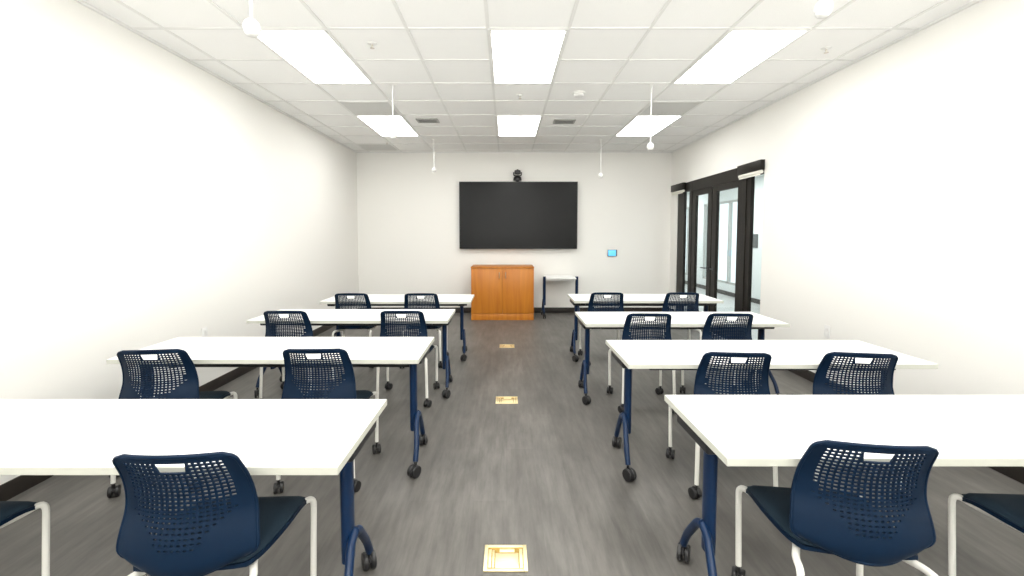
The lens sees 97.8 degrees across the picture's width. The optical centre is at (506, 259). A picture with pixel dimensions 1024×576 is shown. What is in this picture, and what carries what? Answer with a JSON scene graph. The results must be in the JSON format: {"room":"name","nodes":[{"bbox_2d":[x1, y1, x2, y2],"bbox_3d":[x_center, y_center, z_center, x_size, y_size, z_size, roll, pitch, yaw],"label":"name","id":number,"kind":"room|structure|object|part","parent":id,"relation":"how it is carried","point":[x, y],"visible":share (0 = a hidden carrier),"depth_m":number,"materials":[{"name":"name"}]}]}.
{"room":"training classroom","nodes":[
{"label":"training classroom","id":0,"kind":"room"},
{"bbox_2d":[0,0,358,484],"bbox_3d":[-2.905,-0.190,2.954,0.150,3.050,11.420,0,3,0],"label":"wall","id":1,"kind":"structure","parent":0,"point":[147,198],"depth_m":3.38,"materials":[{"name":"beige paint"}]},
{"bbox_2d":[0,307,359,500],"bbox_3d":[-2.824,1.282,3.036,0.012,0.102,11.120,0,3,0],"label":"baseboard","id":2,"kind":"structure","parent":1,"relation":"attached to","point":[10,489],"depth_m":2.70,"materials":[{"name":"rubber"}]},
{"bbox_2d":[202,327,207,336],"bbox_3d":[-2.825,0.697,4.186,0.010,0.120,0.076,0,3,0],"label":"wall outlet","id":3,"kind":"object","parent":1,"relation":"attached to","point":[204,330],"visible":0.7,"depth_m":4.18,"materials":[{"name":"white plastic"}]},
{"bbox_2d":[74,0,982,152],"bbox_3d":[0.145,-1.703,2.869,5.950,0.020,11.120,0,3,0],"label":"trim","id":4,"kind":"structure","parent":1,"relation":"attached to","point":[82,2],"depth_m":4.21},
{"bbox_2d":[0,284,1023,575],"bbox_3d":[1.310,1.150,7.200,8.580,0.100,19.750,0,3,0],"label":"floor","id":5,"kind":"structure","parent":0,"point":[542,472],"depth_m":2.61,"materials":[{"name":"grey plastic"}]},
{"bbox_2d":[0,501,49,575],"bbox_3d":[-2.084,0.990,1.557,0.532,0.850,0.529,0,3,-1],"label":"chair","id":6,"kind":"object","parent":5,"relation":"on","point":[10,511],"visible":1,"depth_m":1.77,"materials":[{"name":"blue plastic"}]},
{"bbox_2d":[107,349,237,497],"bbox_3d":[-2.060,0.920,2.793,0.532,0.850,0.529,0,3,-7],"label":"chair","id":7,"kind":"object","parent":5,"relation":"on","point":[189,389],"visible":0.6,"depth_m":2.58,"materials":[{"name":"blue plastic"}]},
{"bbox_3d":[-2.219,1.101,2.683,0.046,0.334,0.314,0,3,5],"label":"leg","id":8,"kind":"part","parent":7,"relation":"part of","materials":[{"name":"white metal"}]},
{"bbox_3d":[-1.903,1.078,2.979,0.069,0.346,0.217,1,3,21],"label":"leg","id":9,"kind":"part","parent":7,"relation":"part of","materials":[{"name":"white metal"}]},
{"bbox_2d":[0,399,386,575],"bbox_3d":[-1.512,1.034,1.798,1.932,0.735,0.610,0,3,0],"label":"table","id":10,"kind":"object","parent":5,"relation":"on","point":[38,436],"visible":1,"depth_m":1.74,"materials":[{"name":"laminate"}]},
{"bbox_3d":[-0.593,1.199,1.680,0.039,0.252,0.231,0,3,-8],"label":"leg","id":11,"kind":"part","parent":10,"relation":"part of","materials":[{"name":"blue metal"}]},
{"bbox_3d":[-0.608,1.187,1.893,0.036,0.252,0.229,0,3,-3],"label":"leg","id":12,"kind":"part","parent":10,"relation":"part of","materials":[{"name":"blue metal"}]},
{"bbox_2d":[112,451,316,575],"bbox_3d":[-1.016,0.988,1.587,0.532,0.850,0.529,0,3,-3],"label":"chair","id":13,"kind":"object","parent":5,"relation":"on","point":[209,535],"visible":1,"depth_m":1.38,"materials":[{"name":"blue plastic"}]},
{"bbox_3d":[-1.183,1.167,1.488,0.046,0.334,0.314,1,3,9],"label":"leg","id":14,"kind":"part","parent":13,"relation":"part of","materials":[{"name":"white metal"}]},
{"bbox_3d":[-0.839,1.167,1.506,0.046,0.334,0.315,-1,3,-15],"label":"leg","id":15,"kind":"part","parent":13,"relation":"part of","materials":[{"name":"white metal"}]},
{"bbox_3d":[-0.846,1.146,1.761,0.069,0.346,0.217,2,4,25],"label":"leg","id":16,"kind":"part","parent":13,"relation":"part of","materials":[{"name":"white metal"}]},
{"bbox_2d":[106,337,433,478],"bbox_3d":[-1.496,0.965,3.037,1.932,0.735,0.664,0,3,0],"label":"table","id":17,"kind":"object","parent":5,"relation":"on","point":[409,352],"visible":0.56,"depth_m":2.94,"materials":[{"name":"laminate"}]},
{"bbox_3d":[-0.577,1.133,2.866,0.039,0.252,0.231,0,3,-8],"label":"leg","id":18,"kind":"part","parent":17,"relation":"part of","materials":[{"name":"blue metal"}]},
{"bbox_3d":[-0.592,1.121,3.079,0.036,0.252,0.229,0,3,-3],"label":"leg","id":19,"kind":"part","parent":17,"relation":"part of","materials":[{"name":"blue metal"}]},
{"bbox_2d":[259,311,334,398],"bbox_3d":[-1.918,0.848,4.093,0.532,0.850,0.529,0,3,-1],"label":"chair","id":20,"kind":"object","parent":5,"relation":"on","point":[308,328],"visible":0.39,"depth_m":3.88,"materials":[{"name":"blue plastic"}]},
{"bbox_3d":[-2.089,1.027,4.000,0.046,0.334,0.314,1,3,11],"label":"leg","id":21,"kind":"part","parent":20,"relation":"part of","materials":[{"name":"white metal"}]},
{"bbox_3d":[-2.099,1.006,4.255,0.069,0.346,0.217,-2,4,-29],"label":"leg","id":22,"kind":"part","parent":20,"relation":"part of","materials":[{"name":"white metal"}]},
{"bbox_2d":[273,348,380,493],"bbox_3d":[-1.116,0.919,2.815,0.532,0.850,0.529,0,3,-2],"label":"chair","id":23,"kind":"object","parent":5,"relation":"on","point":[346,389],"visible":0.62,"depth_m":2.60,"materials":[{"name":"blue plastic"}]},
{"bbox_3d":[-0.943,1.077,2.987,0.069,0.346,0.217,2,4,26],"label":"leg","id":24,"kind":"part","parent":23,"relation":"part of","materials":[{"name":"white metal"}]},
{"bbox_2d":[246,309,454,397],"bbox_3d":[-1.422,0.893,4.307,1.812,0.735,0.610,0,3,0],"label":"table","id":25,"kind":"object","parent":5,"relation":"on","point":[317,317],"visible":0.73,"depth_m":4.18,"materials":[{"name":"laminate"}]},
{"bbox_3d":[-2.284,1.058,4.209,0.036,0.252,0.231,0,3,7],"label":"leg","id":26,"kind":"part","parent":25,"relation":"part of","materials":[{"name":"metal"}]},
{"bbox_3d":[-0.559,1.058,4.209,0.036,0.252,0.231,0,3,-7],"label":"leg","id":27,"kind":"part","parent":25,"relation":"part of","materials":[{"name":"blue metal"}]},
{"bbox_2d":[332,293,376,367],"bbox_3d":[-1.744,0.784,5.231,0.532,0.850,0.529,0,3,-2],"label":"chair","id":28,"kind":"object","parent":5,"relation":"on","point":[338,296],"visible":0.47,"depth_m":5.01,"materials":[{"name":"blue plastic"}]},
{"bbox_3d":[-1.922,0.964,5.136,0.088,0.334,0.305,0,3,-2],"label":"leg","id":29,"kind":"part","parent":28,"relation":"part of","materials":[{"name":"white metal"}]},
{"bbox_2d":[319,294,473,360],"bbox_3d":[-1.279,0.830,5.442,1.738,0.735,0.634,0,3,0],"label":"table","id":30,"kind":"object","parent":5,"relation":"on","point":[461,300],"visible":0.51,"depth_m":5.32,"materials":[{"name":"white laminate"}]},
{"bbox_3d":[-0.514,0.991,5.402,0.035,0.252,0.230,0,3,-7],"label":"leg","id":31,"kind":"part","parent":30,"relation":"part of","materials":[{"name":"blue metal"}]},
{"bbox_2d":[376,311,439,406],"bbox_3d":[-0.908,0.848,4.093,0.532,0.850,0.529,0,3,-1],"label":"chair","id":32,"kind":"object","parent":5,"relation":"on","point":[423,329],"visible":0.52,"depth_m":3.88,"materials":[{"name":"blue plastic"}]},
{"bbox_3d":[-1.079,1.027,4.000,0.046,0.334,0.314,1,3,11],"label":"leg","id":33,"kind":"part","parent":32,"relation":"part of","materials":[{"name":"white metal"}]},
{"bbox_3d":[-1.089,1.006,4.255,0.069,0.346,0.217,-2,4,-29],"label":"leg","id":34,"kind":"part","parent":32,"relation":"part of","materials":[{"name":"white metal"}]},
{"bbox_3d":[-0.734,1.027,4.006,0.046,0.334,0.315,-1,3,-13],"label":"leg","id":35,"kind":"part","parent":32,"relation":"part of","materials":[{"name":"white metal"}]},
{"bbox_3d":[-0.733,1.006,4.262,0.069,0.346,0.217,2,4,27],"label":"leg","id":36,"kind":"part","parent":32,"relation":"part of","materials":[{"name":"white metal"}]},
{"bbox_2d":[399,293,448,368],"bbox_3d":[-0.964,0.784,5.231,0.532,0.850,0.529,0,3,-2],"label":"chair","id":37,"kind":"object","parent":5,"relation":"on","point":[409,296],"visible":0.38,"depth_m":5.01,"materials":[{"name":"blue plastic"}]},
{"bbox_3d":[-0.788,0.963,5.147,0.046,0.334,0.314,-1,3,-14],"label":"leg","id":38,"kind":"part","parent":37,"relation":"part of","materials":[{"name":"white metal"}]},
{"bbox_2d":[471,265,533,319],"bbox_3d":[-0.070,0.580,8.088,1.102,0.938,0.633,0,3,0],"label":"storage cabinet","id":39,"kind":"object","parent":5,"relation":"on","point":[501,292],"visible":1,"depth_m":7.81,"materials":[{"name":"brown wood"}]},
{"bbox_3d":[-0.344,0.553,7.813,0.545,0.791,0.020,0,3,0],"label":"door","id":40,"kind":"part","parent":39,"relation":"part of","materials":[{"name":"brown wood"}]},
{"bbox_3d":[0.204,0.553,7.813,0.545,0.791,0.020,0,3,0],"label":"door","id":41,"kind":"part","parent":39,"relation":"part of","materials":[{"name":"brown wood"}]},
{"bbox_2d":[483,545,527,571],"bbox_3d":[-0.004,1.383,2.072,0.200,0.006,0.170,0,3,0],"label":"box","id":42,"kind":"object","parent":5,"relation":"on","point":[497,558],"visible":1,"depth_m":2.06,"materials":[{"name":"gold metal"}]},
{"bbox_3d":[0.002,1.384,2.054,0.108,0.005,0.096,0,3,0],"label":"lid","id":43,"kind":"part","parent":42,"relation":"part of","materials":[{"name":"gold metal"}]},
{"bbox_2d":[495,396,517,403],"bbox_3d":[0.002,1.273,4.047,0.200,0.006,0.170,0,3,0],"label":"box","id":44,"kind":"object","parent":5,"relation":"on","point":[499,399],"visible":1,"depth_m":4.04,"materials":[{"name":"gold metal"}]},
{"bbox_3d":[0.008,1.273,4.029,0.108,0.005,0.096,0,3,0],"label":"lid","id":45,"kind":"part","parent":44,"relation":"part of","materials":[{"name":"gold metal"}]},
{"bbox_2d":[499,344,513,347],"bbox_3d":[0.006,1.163,6.004,0.200,0.006,0.170,0,3,0],"label":"box","id":46,"kind":"object","parent":5,"relation":"on","point":[501,345],"visible":1,"depth_m":5.98,"materials":[{"name":"gold metal"}]},
{"bbox_2d":[541,275,579,318],"bbox_3d":[0.985,0.675,8.222,0.674,0.735,0.597,0,3,0],"label":"side table","id":47,"kind":"object","parent":5,"relation":"on","point":[545,277],"visible":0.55,"depth_m":8.12,"materials":[{"name":"white laminate"}]},
{"bbox_2d":[578,292,623,364],"bbox_3d":[1.146,0.780,5.301,0.532,0.850,0.529,0,3,1],"label":"chair","id":48,"kind":"object","parent":5,"relation":"on","point":[615,303],"visible":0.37,"depth_m":5.09,"materials":[{"name":"blue plastic"}]},
{"bbox_3d":[0.971,0.939,5.470,0.069,0.346,0.217,-2,4,-27],"label":"leg","id":49,"kind":"part","parent":48,"relation":"part of","materials":[{"name":"white metal"}]},
{"bbox_2d":[607,313,676,413],"bbox_3d":[1.200,0.855,3.963,0.532,0.850,0.529,0,3,2],"label":"chair","id":50,"kind":"object","parent":5,"relation":"on","point":[626,330],"visible":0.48,"depth_m":3.75,"materials":[{"name":"blue plastic"}]},
{"bbox_3d":[1.027,1.013,4.135,0.069,0.346,0.217,-2,4,-26],"label":"leg","id":51,"kind":"part","parent":50,"relation":"part of","materials":[{"name":"white metal"}]},
{"bbox_3d":[1.024,1.034,3.879,0.046,0.334,0.314,1,3,14],"label":"leg","id":52,"kind":"part","parent":50,"relation":"part of","materials":[{"name":"white metal"}]},
{"bbox_3d":[1.383,1.014,4.122,0.069,0.346,0.217,2,4,30],"label":"leg","id":53,"kind":"part","parent":50,"relation":"part of","materials":[{"name":"white metal"}]},
{"bbox_3d":[1.368,1.034,3.867,0.046,0.334,0.314,-1,3,-10],"label":"leg","id":54,"kind":"part","parent":50,"relation":"part of","materials":[{"name":"white metal"}]},
{"bbox_2d":[567,294,723,361],"bbox_3d":[1.645,0.828,5.480,1.738,0.735,0.610,0,3,0],"label":"table","id":55,"kind":"object","parent":5,"relation":"on","point":[577,300],"visible":0.61,"depth_m":5.35,"materials":[{"name":"laminate"}]},
{"bbox_3d":[0.818,0.992,5.382,0.035,0.252,0.230,0,3,7],"label":"leg","id":56,"kind":"part","parent":55,"relation":"part of","materials":[{"name":"blue metal"}]},
{"bbox_2d":[649,292,701,339],"bbox_3d":[2.011,0.780,5.301,0.532,0.850,0.529,0,3,3],"label":"chair","id":57,"kind":"object","parent":5,"relation":"on","point":[694,303],"visible":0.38,"depth_m":5.09,"materials":[{"name":"blue plastic"}]},
{"bbox_3d":[2.178,0.960,5.202,0.046,0.334,0.314,-1,3,-9],"label":"leg","id":58,"kind":"part","parent":57,"relation":"part of","materials":[{"name":"white metal"}]},
{"bbox_2d":[575,312,789,404],"bbox_3d":[1.554,0.902,4.152,1.765,0.735,0.610,0,3,0],"label":"table","id":59,"kind":"object","parent":5,"relation":"on","point":[587,320],"visible":0.59,"depth_m":4.03,"materials":[{"name":"laminate"}]},
{"bbox_3d":[0.728,1.054,4.267,0.033,0.252,0.229,0,3,3],"label":"leg","id":60,"kind":"part","parent":59,"relation":"part of","materials":[{"name":"blue metal"}]},
{"bbox_3d":[0.713,1.066,4.054,0.035,0.252,0.231,0,3,7],"label":"leg","id":61,"kind":"part","parent":59,"relation":"part of","materials":[{"name":"blue metal"}]},
{"bbox_3d":[2.394,1.066,4.054,0.035,0.252,0.231,0,3,-7],"label":"leg","id":62,"kind":"part","parent":59,"relation":"part of","materials":[{"name":"blue metal"}]},
{"bbox_2d":[680,313,756,394],"bbox_3d":[1.885,0.855,3.963,0.532,0.850,0.529,0,3,3],"label":"chair","id":63,"kind":"object","parent":5,"relation":"on","point":[706,332],"visible":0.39,"depth_m":3.75,"materials":[{"name":"blue plastic"}]},
{"bbox_3d":[1.715,1.013,4.138,0.069,0.346,0.217,-2,4,-25],"label":"leg","id":64,"kind":"part","parent":63,"relation":"part of","materials":[{"name":"white metal"}]},
{"bbox_2d":[666,352,777,498],"bbox_3d":[1.312,0.924,2.734,0.532,0.850,0.529,0,3,5],"label":"chair","id":65,"kind":"object","parent":5,"relation":"on","point":[700,388],"visible":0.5,"depth_m":2.52,"materials":[{"name":"blue plastic"}]},
{"bbox_3d":[1.148,1.081,2.915,0.069,0.346,0.217,-1,3,-23],"label":"leg","id":66,"kind":"part","parent":65,"relation":"part of","materials":[{"name":"white metal"}]},
{"bbox_3d":[1.131,1.102,2.660,0.046,0.334,0.314,1,3,17],"label":"leg","id":67,"kind":"part","parent":65,"relation":"part of","materials":[{"name":"white metal"}]},
{"bbox_3d":[1.475,1.104,2.630,0.046,0.334,0.314,0,3,-7],"label":"leg","id":68,"kind":"part","parent":65,"relation":"part of","materials":[{"name":"white metal"}]},
{"bbox_2d":[606,340,937,481],"bbox_3d":[1.635,0.969,2.964,1.849,0.735,0.610,0,3,0],"label":"table","id":69,"kind":"object","parent":5,"relation":"on","point":[630,354],"visible":0.62,"depth_m":2.90,"materials":[{"name":"laminate"}]},
{"bbox_3d":[0.770,1.123,3.039,0.034,0.252,0.229,0,3,3],"label":"leg","id":70,"kind":"part","parent":69,"relation":"part of","materials":[{"name":"blue metal"}]},
{"bbox_3d":[0.755,1.135,2.826,0.037,0.252,0.231,0,3,7],"label":"leg","id":71,"kind":"part","parent":69,"relation":"part of","materials":[{"name":"blue metal"}]},
{"bbox_2d":[731,440,938,575],"bbox_3d":[1.198,0.985,1.649,0.532,0.850,0.529,0,3,8],"label":"chair","id":72,"kind":"object","parent":5,"relation":"on","point":[840,523],"visible":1,"depth_m":1.44,"materials":[{"name":"blue plastic"}]},
{"bbox_3d":[1.043,1.142,1.838,0.069,0.346,0.217,-1,3,-20],"label":"leg","id":73,"kind":"part","parent":72,"relation":"part of","materials":[{"name":"white metal"}]},
{"bbox_3d":[1.013,1.162,1.584,0.046,0.334,0.314,1,3,20],"label":"leg","id":74,"kind":"part","parent":72,"relation":"part of","materials":[{"name":"white metal"}]},
{"bbox_3d":[1.396,1.144,1.789,0.069,0.346,0.217,2,4,36],"label":"leg","id":75,"kind":"part","parent":72,"relation":"part of","materials":[{"name":"white metal"}]},
{"bbox_3d":[1.354,1.165,1.536,0.046,0.334,0.315,0,3,-4],"label":"leg","id":76,"kind":"part","parent":72,"relation":"part of","materials":[{"name":"white metal"}]},
{"bbox_2d":[664,395,1023,575],"bbox_3d":[1.670,1.031,1.853,1.849,0.735,0.610,0,3,0],"label":"table","id":77,"kind":"object","parent":5,"relation":"on","point":[739,430],"visible":0.99,"depth_m":1.79,"materials":[{"name":"laminate"}]},
{"bbox_3d":[0.805,1.185,1.939,0.034,0.252,0.229,0,3,3],"label":"leg","id":78,"kind":"part","parent":77,"relation":"part of","materials":[{"name":"blue metal"}]},
{"bbox_3d":[0.790,1.196,1.726,0.037,0.252,0.231,0,3,7],"label":"leg","id":79,"kind":"part","parent":77,"relation":"part of","materials":[{"name":"blue metal"}]},
{"bbox_2d":[787,352,905,501],"bbox_3d":[2.013,0.924,2.722,0.532,0.850,0.529,1,3,9],"label":"chair","id":80,"kind":"object","parent":5,"relation":"on","point":[819,386],"visible":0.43,"depth_m":2.51,"materials":[{"name":"blue plastic"}]},
{"bbox_2d":[948,493,1023,575],"bbox_3d":[2.073,0.987,1.607,0.532,0.850,0.529,0,3,3],"label":"chair","id":81,"kind":"object","parent":5,"relation":"on","point":[1008,509],"visible":1,"depth_m":1.77,"materials":[{"name":"blue plastic"}]},
{"bbox_2d":[356,153,671,306],"bbox_3d":[0.145,-0.505,8.580,5.950,3.050,0.150,0,3,0],"label":"wall","id":82,"kind":"structure","parent":0,"point":[408,212],"depth_m":8.50,"materials":[{"name":"beige paint"}]},
{"bbox_2d":[360,307,661,312],"bbox_3d":[0.145,0.972,8.582,5.926,0.102,0.012,0,3,0],"label":"baseboard","id":83,"kind":"structure","parent":82,"relation":"attached to","point":[457,309],"depth_m":8.57,"materials":[{"name":"rubber"}]},
{"bbox_2d":[513,169,521,181],"bbox_3d":[0.205,-1.574,8.352,0.166,0.220,0.184,0,3,0],"label":"camera","id":84,"kind":"object","parent":82,"relation":"attached to","point":[517,178],"visible":1,"depth_m":8.30,"materials":[{"name":"black plastic"}]},
{"bbox_2d":[459,182,577,248],"bbox_3d":[0.223,-0.829,8.434,2.216,1.258,0.106,0,3,0],"label":"wall display","id":85,"kind":"object","parent":82,"relation":"attached to","point":[492,215],"visible":1,"depth_m":8.38,"materials":[{"name":"black glass"}]},
{"bbox_2d":[608,250,616,255],"bbox_3d":[2.015,-0.123,8.512,0.176,0.124,0.028,0,3,0],"label":"panel","id":86,"kind":"object","parent":82,"relation":"attached to","point":[610,252],"visible":1,"depth_m":8.50,"materials":[{"name":"plastic"}]},
{"bbox_2d":[83,0,972,151],"bbox_3d":[0.145,-1.763,2.866,6.250,0.100,11.420,0,3,0],"label":"ceiling","id":87,"kind":"structure","parent":0,"point":[220,44],"depth_m":3.67,"materials":[{"name":"tile"}]},
{"bbox_2d":[242,0,260,37],"bbox_3d":[-1.165,-1.342,2.028,0.074,0.646,0.074,0,3,0],"label":"microphone","id":88,"kind":"object","parent":87,"relation":"hanging from","point":[251,27],"visible":1,"depth_m":2.02,"materials":[{"name":"white plastic"}]},
{"bbox_2d":[243,27,259,37],"bbox_3d":[-1.165,-1.034,2.046,0.068,0.028,0.068,0,3,0],"label":"grille","id":89,"kind":"object","parent":88,"relation":"attached to","point":[253,32],"depth_m":2.03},
{"bbox_2d":[256,29,372,83],"bbox_3d":[-1.664,-1.768,3.972,0.606,0.012,1.215,0,3,0],"label":"recessed light","id":90,"kind":"object","parent":87,"relation":"in","point":[314,53],"visible":0.83,"depth_m":3.85,"materials":[{"name":"white plastic"}]},
{"bbox_2d":[337,101,401,115],"bbox_3d":[-1.664,-1.853,5.494,0.606,0.012,0.606,0,3,0],"label":"panel","id":91,"kind":"object","parent":87,"relation":"attached to","point":[357,108],"visible":0.97,"depth_m":5.47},
{"bbox_2d":[367,41,376,48],"bbox_3d":[-1.090,-1.734,3.629,0.076,0.040,0.076,0,3,0],"label":"sprinkler","id":92,"kind":"object","parent":87,"relation":"attached to","point":[371,43],"visible":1,"depth_m":3.62,"materials":[{"name":"white metal"}]},
{"bbox_2d":[356,144,398,150],"bbox_3d":[-2.274,-1.989,7.928,0.606,0.012,0.606,0,3,0],"label":"panel","id":93,"kind":"object","parent":87,"relation":"attached to","point":[368,147],"visible":1,"depth_m":7.93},
{"bbox_2d":[356,116,418,135],"bbox_3d":[-1.664,-1.904,6.407,0.606,0.012,1.215,0,3,0],"label":"recessed light","id":94,"kind":"object","parent":87,"relation":"in","point":[382,125],"visible":0.96,"depth_m":6.33,"materials":[{"name":"white plastic"}]},
{"bbox_2d":[389,84,396,138],"bbox_3d":[-1.180,-1.533,4.642,0.074,0.556,0.074,0,3,0],"label":"microphone","id":95,"kind":"object","parent":87,"relation":"hanging from","point":[393,135],"visible":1,"depth_m":4.63,"materials":[{"name":"white plastic"}]},
{"bbox_2d":[415,118,439,122],"bbox_3d":[-1.070,-1.884,6.074,0.294,0.014,0.204,0,3,0],"label":"ceiling vent","id":96,"kind":"object","parent":87,"relation":"in","point":[419,120],"visible":1,"depth_m":6.08,"materials":[{"name":"grey metal"}]},
{"bbox_2d":[496,115,542,135],"bbox_3d":[0.165,-1.904,6.407,0.606,0.012,1.215,0,3,0],"label":"recessed light","id":97,"kind":"object","parent":87,"relation":"in","point":[507,125],"visible":1,"depth_m":6.29,"materials":[{"name":"white plastic"}]},
{"bbox_2d":[488,29,568,83],"bbox_3d":[0.165,-1.768,3.972,0.606,0.012,1.215,0,3,0],"label":"recessed light","id":98,"kind":"object","parent":87,"relation":"in","point":[518,56],"visible":1,"depth_m":3.83,"materials":[{"name":"white plastic"}]},
{"bbox_2d":[114,0,948,151],"bbox_3d":[0.145,-1.709,2.869,5.950,0.007,11.120,0,3,0],"label":"ceiling grid","id":99,"kind":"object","parent":87,"relation":"attached to","point":[897,27],"depth_m":3.97,"materials":[{"name":"white metal"}]},
{"bbox_2d":[553,119,575,123],"bbox_3d":[0.790,-1.887,6.124,0.294,0.014,0.204,0,3,0],"label":"ceiling vent","id":100,"kind":"object","parent":87,"relation":"in","point":[556,121],"visible":1,"depth_m":6.13,"materials":[{"name":"grey metal"}]},
{"bbox_2d":[572,90,584,97],"bbox_3d":[0.790,-1.800,4.887,0.144,0.050,0.144,0,3,0],"label":"smoke detector","id":101,"kind":"object","parent":87,"relation":"attached to","point":[577,94],"visible":1,"depth_m":4.84,"materials":[{"name":"white plastic"}]},
{"bbox_2d":[598,139,602,177],"bbox_3d":[1.550,-1.653,7.339,0.074,0.618,0.074,0,3,0],"label":"microphone","id":102,"kind":"object","parent":87,"relation":"hanging from","point":[600,175],"visible":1,"depth_m":7.33,"materials":[{"name":"white plastic"}]},
{"bbox_2d":[615,116,681,135],"bbox_3d":[1.994,-1.904,6.407,0.606,0.012,1.215,0,3,0],"label":"recessed light","id":103,"kind":"object","parent":87,"relation":"in","point":[639,125],"visible":0.99,"depth_m":6.33,"materials":[{"name":"white plastic"}]},
{"bbox_2d":[647,84,654,150],"bbox_3d":[1.500,-1.474,4.645,0.074,0.674,0.074,0,3,0],"label":"microphone","id":104,"kind":"object","parent":87,"relation":"hanging from","point":[650,146],"visible":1,"depth_m":4.64,"materials":[{"name":"white plastic"}]},
{"bbox_2d":[637,101,703,115],"bbox_3d":[1.994,-1.853,5.494,0.606,0.012,0.606,0,3,0],"label":"panel","id":105,"kind":"object","parent":87,"relation":"attached to","point":[659,108],"visible":0.98,"depth_m":5.47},
{"bbox_2d":[672,29,810,83],"bbox_3d":[1.994,-1.768,3.972,0.606,0.012,1.215,0,3,0],"label":"recessed light","id":106,"kind":"object","parent":87,"relation":"in","point":[738,52],"visible":1,"depth_m":3.83,"materials":[{"name":"white plastic"}]},
{"bbox_2d":[813,0,832,18],"bbox_3d":[1.445,-1.384,2.026,0.074,0.561,0.074,0,3,0],"label":"microphone","id":107,"kind":"object","parent":87,"relation":"hanging from","point":[823,9],"visible":1,"depth_m":2.02,"materials":[{"name":"white plastic"}]},
{"bbox_2d":[814,8,831,18],"bbox_3d":[1.445,-1.118,2.041,0.068,0.028,0.068,0,3,0],"label":"grille","id":108,"kind":"object","parent":107,"relation":"attached to","point":[820,13],"depth_m":2.02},
{"bbox_2d":[821,46,831,53],"bbox_3d":[2.660,-1.740,3.719,0.076,0.040,0.076,0,3,0],"label":"sprinkler","id":109,"kind":"object","parent":87,"relation":"attached to","point":[826,48],"visible":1,"depth_m":3.71,"materials":[{"name":"white metal"}]},
{"bbox_2d":[685,175,763,299],"bbox_3d":[5.525,-0.433,9.991,0.150,2.750,14.000,0,3,0],"label":"wall","id":110,"kind":"structure","parent":0,"point":[731,194],"depth_m":9.90,"materials":[{"name":"glass"}]},
{"bbox_2d":[685,207,688,274],"bbox_3d":[5.510,-0.638,14.913,0.080,2.050,4.150,0,3,0],"label":"window","id":111,"kind":"structure","parent":110,"relation":"in","point":[686,272],"depth_m":13.52,"materials":[{"name":"clear glass"}]},
{"bbox_2d":[703,199,737,284],"bbox_3d":[5.510,-0.440,11.368,0.080,2.050,2.050,0,3,0],"label":"window","id":112,"kind":"structure","parent":110,"relation":"in","point":[730,210],"depth_m":11.06,"materials":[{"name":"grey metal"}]},
{"bbox_2d":[685,281,759,303],"bbox_3d":[5.444,0.888,10.065,0.012,0.102,14.000,0,3,0],"label":"baseboard","id":113,"kind":"structure","parent":110,"relation":"attached to","point":[757,301],"depth_m":11.07,"materials":[{"name":"rubber"}]},
{"bbox_2d":[753,234,757,247],"bbox_3d":[5.440,-0.411,9.852,0.020,0.300,0.340,0,3,0],"label":"sign","id":114,"kind":"object","parent":110,"relation":"attached to","point":[755,236],"visible":0.53,"depth_m":9.75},
{"bbox_2d":[669,0,1023,466],"bbox_3d":[3.195,-0.190,2.954,0.150,3.050,11.420,0,3,0],"label":"wall","id":115,"kind":"structure","parent":0,"point":[893,200],"depth_m":3.46,"materials":[{"name":"beige paint"}]},
{"bbox_2d":[671,182,685,195],"bbox_3d":[3.092,-1.266,8.062,0.054,0.183,0.560,0,3,0],"label":"roller shade","id":116,"kind":"object","parent":115,"relation":"attached to","point":[679,188],"visible":1,"depth_m":7.97,"materials":[{"name":"brown metal"}]},
{"bbox_2d":[676,192,686,308],"bbox_3d":[3.147,-0.093,7.937,0.046,2.180,0.520,0,3,0],"label":"window","id":117,"kind":"structure","parent":115,"relation":"in","point":[682,198],"depth_m":7.98,"materials":[{"name":"brown metal"}]},
{"bbox_2d":[690,187,712,311],"bbox_3d":[3.115,-0.019,7.208,0.109,2.210,0.715,0,3,0],"label":"door","id":118,"kind":"structure","parent":115,"relation":"in","point":[709,191],"depth_m":7.37,"materials":[{"name":"brown metal"}]},
{"bbox_2d":[683,168,763,339],"bbox_3d":[3.141,-0.082,6.846,0.058,2.400,2.760,0,3,0],"label":"trim","id":119,"kind":"structure","parent":115,"relation":"attached to","point":[729,176],"depth_m":6.37,"materials":[{"name":"brown metal"}]},
{"bbox_2d":[710,180,742,338],"bbox_3d":[3.115,0.026,6.394,0.109,2.210,0.875,0,3,0],"label":"door","id":120,"kind":"structure","parent":115,"relation":"in","point":[738,184],"depth_m":6.65,"materials":[{"name":"brown metal"}]},
{"bbox_2d":[743,176,754,339],"bbox_3d":[3.147,0.034,5.666,0.046,2.180,0.390,0,3,0],"label":"window","id":121,"kind":"structure","parent":115,"relation":"in","point":[751,180],"depth_m":5.77,"materials":[{"name":"brown metal"}]},
{"bbox_2d":[737,159,764,179],"bbox_3d":[3.092,-1.132,5.670,0.054,0.183,0.552,0,3,0],"label":"roller shade","id":122,"kind":"object","parent":115,"relation":"attached to","point":[755,168],"visible":1,"depth_m":5.61,"materials":[{"name":"brown metal"}]},
{"bbox_2d":[824,325,829,337],"bbox_3d":[3.115,0.699,4.346,0.010,0.120,0.076,0,3,0],"label":"wall outlet","id":123,"kind":"object","parent":115,"relation":"attached to","point":[826,327],"visible":1,"depth_m":4.34,"materials":[{"name":"white plastic"}]},
{"bbox_2d":[788,370,1023,483],"bbox_3d":[3.114,1.367,1.504,0.012,0.102,8.050,0,3,0],"label":"baseboard","id":124,"kind":"structure","parent":115,"relation":"attached to","point":[1016,473],"depth_m":2.80,"materials":[{"name":"rubber"}]}
]}

